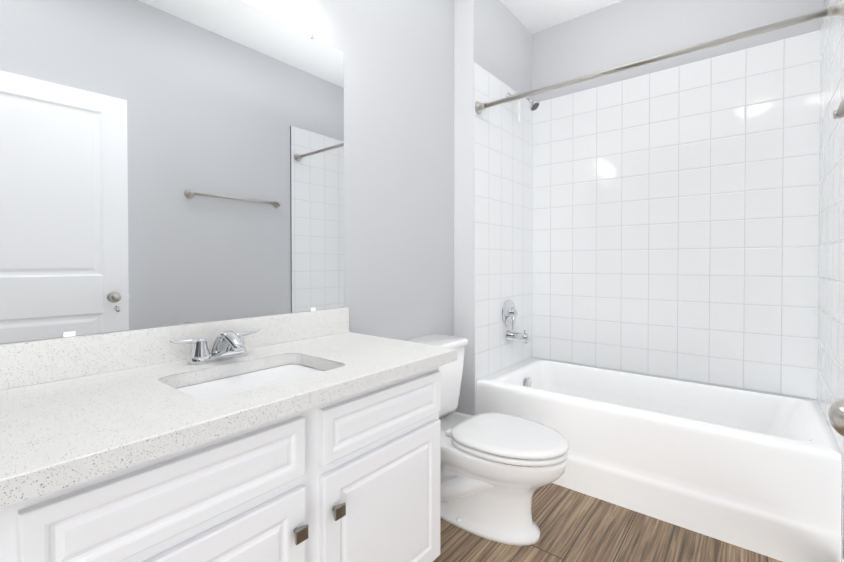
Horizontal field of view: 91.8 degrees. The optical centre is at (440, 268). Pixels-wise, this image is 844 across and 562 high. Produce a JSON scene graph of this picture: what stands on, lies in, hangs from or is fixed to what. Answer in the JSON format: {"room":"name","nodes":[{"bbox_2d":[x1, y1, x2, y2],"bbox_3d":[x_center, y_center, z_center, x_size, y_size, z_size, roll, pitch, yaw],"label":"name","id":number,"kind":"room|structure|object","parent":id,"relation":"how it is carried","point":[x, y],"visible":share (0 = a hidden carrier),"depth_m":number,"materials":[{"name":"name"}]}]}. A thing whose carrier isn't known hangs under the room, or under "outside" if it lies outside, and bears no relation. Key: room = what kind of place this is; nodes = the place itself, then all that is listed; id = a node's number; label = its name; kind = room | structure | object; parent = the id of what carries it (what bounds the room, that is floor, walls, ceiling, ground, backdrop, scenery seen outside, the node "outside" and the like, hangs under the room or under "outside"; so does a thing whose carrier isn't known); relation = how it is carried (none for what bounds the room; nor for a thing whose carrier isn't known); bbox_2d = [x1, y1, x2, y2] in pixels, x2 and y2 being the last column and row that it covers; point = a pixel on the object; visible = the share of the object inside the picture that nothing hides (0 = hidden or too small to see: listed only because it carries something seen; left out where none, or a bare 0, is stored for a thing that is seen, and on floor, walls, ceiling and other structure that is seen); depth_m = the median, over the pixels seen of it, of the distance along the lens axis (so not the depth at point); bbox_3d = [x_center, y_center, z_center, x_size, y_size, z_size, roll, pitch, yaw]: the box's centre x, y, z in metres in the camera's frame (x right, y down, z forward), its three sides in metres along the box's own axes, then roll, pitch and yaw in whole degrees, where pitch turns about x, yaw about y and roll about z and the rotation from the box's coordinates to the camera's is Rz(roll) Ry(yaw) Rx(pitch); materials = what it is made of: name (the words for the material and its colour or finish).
{"room":"bathroom","nodes":[
{"label":"bathroom","id":0,"kind":"room"},
{"bbox_2d":[1,0,453,343],"bbox_3d":[-0.969,-0.284,1.149,0.100,2.772,3.319,0,1,38],"label":"wall","id":1,"kind":"structure","parent":0,"point":[398,169],"depth_m":2.03,"materials":[{"name":"grey paint"}]},
{"bbox_2d":[0,0,343,343],"bbox_3d":[-0.812,-0.379,1.261,0.008,1.110,1.290,0,1,38],"label":"mirror","id":2,"kind":"object","parent":1,"relation":"attached to","point":[169,162],"visible":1,"depth_m":1.23,"materials":[{"name":"clear glass"}]},
{"bbox_2d":[473,0,531,246],"bbox_3d":[0.363,-0.302,2.769,0.236,2.772,0.874,0,1,38],"label":"wall","id":3,"kind":"structure","parent":0,"point":[502,43],"depth_m":2.60,"materials":[{"name":"grey paint"}]},
{"bbox_2d":[454,0,473,414],"bbox_3d":[0.136,-0.348,2.391,0.136,2.671,0.001,0,1,38],"label":"wall","id":4,"kind":"structure","parent":3,"relation":"attached to","point":[463,144],"depth_m":2.39,"materials":[{"name":"grey paint"}]},
{"bbox_2d":[473,62,532,415],"bbox_3d":[0.427,-0.048,2.653,0.010,2.267,0.764,0,1,38],"label":"wall tiles","id":5,"kind":"structure","parent":3,"relation":"attached to","point":[502,247],"depth_m":2.58,"materials":[{"name":"white tile"}]},
{"bbox_2d":[502,300,530,343],"bbox_3d":[0.504,0.342,2.622,0.152,0.274,0.172,0,1,38],"label":"tub faucet","id":6,"kind":"object","parent":5,"relation":"attached to","point":[509,312],"visible":1,"depth_m":2.62,"materials":[{"name":"silver metal"}]},
{"bbox_2d":[506,92,539,120],"bbox_3d":[0.527,-1.039,2.589,0.211,0.200,0.072,0,1,38],"label":"shower head","id":7,"kind":"object","parent":5,"relation":"attached to","point":[534,105],"visible":0.75,"depth_m":2.56},
{"bbox_2d":[500,0,622,33],"bbox_3d":[0.003,-1.693,0.937,1.880,0.050,4.193,0,1,38],"label":"ceiling","id":8,"kind":"structure","parent":0,"point":[533,16],"depth_m":2.67,"materials":[{"name":"white paint"}]},
{"bbox_2d":[433,483,781,561],"bbox_3d":[0.003,1.129,0.968,1.880,0.050,4.193,0,1,38],"label":"floor","id":9,"kind":"structure","parent":0,"point":[574,526],"depth_m":1.64,"materials":[{"name":"brown wood"}]},
{"bbox_2d":[0,307,456,561],"bbox_3d":[-0.530,0.640,1.156,0.599,0.923,1.160,0,1,38],"label":"bathroom vanity","id":10,"kind":"object","parent":9,"relation":"on","point":[311,436],"visible":1,"depth_m":0.96,"materials":[{"name":"white wood"}]},
{"bbox_2d":[404,334,568,545],"bbox_3d":[0.153,0.731,1.827,0.841,0.726,0.502,0,1,38],"label":"toilet","id":11,"kind":"object","parent":9,"relation":"on","point":[497,470],"visible":0.71,"depth_m":1.66,"materials":[{"name":"white ceramic"}]},
{"bbox_2d":[476,358,841,561],"bbox_3d":[1.035,0.872,2.196,1.521,0.437,0.761,0,1,38],"label":"bathtub","id":12,"kind":"object","parent":9,"relation":"on","point":[757,472],"visible":0.81,"depth_m":1.80,"materials":[{"name":"white ceramic"}]},
{"bbox_2d":[532,0,823,101],"bbox_3d":[1.344,-0.299,2.502,1.644,2.772,0.100,0,1,38],"label":"wall","id":13,"kind":"structure","parent":0,"point":[621,33],"depth_m":2.50,"materials":[{"name":"grey paint"}]},
{"bbox_2d":[532,30,820,400],"bbox_3d":[1.271,-0.046,2.492,1.524,2.267,0.010,0,1,38],"label":"wall tile","id":14,"kind":"structure","parent":13,"relation":"attached to","point":[675,222],"depth_m":2.36,"materials":[{"name":"white tile"}]},
{"bbox_2d":[823,0,828,19],"bbox_3d":[0.677,-0.275,0.370,0.100,2.772,4.093,0,1,38],"label":"wall","id":15,"kind":"structure","parent":0,"point":[825,4],"depth_m":1.95,"materials":[{"name":"grey paint"}]},
{"bbox_2d":[817,0,843,561],"bbox_3d":[1.634,-0.038,1.707,0.010,2.267,0.792,0,1,38],"label":"wall tile","id":16,"kind":"structure","parent":15,"relation":"attached to","point":[830,367],"depth_m":1.68,"materials":[{"name":"grey tile"}]},
{"bbox_2d":[475,0,843,113],"bbox_3d":[0.821,-0.921,1.897,1.522,0.066,0.066,0,1,38],"label":"shower rod","id":17,"kind":"object","parent":16,"relation":"attached to","point":[837,9],"visible":1,"depth_m":1.72,"materials":[{"name":"silver metal"}]},
{"bbox_2d":[832,97,843,118],"bbox_3d":[1.093,-0.492,1.043,0.063,0.052,0.702,0,1,38],"label":"towel rail","id":18,"kind":"object","parent":15,"relation":"attached to","point":[838,113],"visible":1,"depth_m":1.28,"materials":[{"name":"silver metal"}]},
{"bbox_2d":[828,399,843,435],"bbox_3d":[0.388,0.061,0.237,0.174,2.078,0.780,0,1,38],"label":"door knob","id":19,"kind":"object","parent":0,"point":[836,414],"depth_m":0.52,"materials":[{"name":"silver metal"}]}
]}

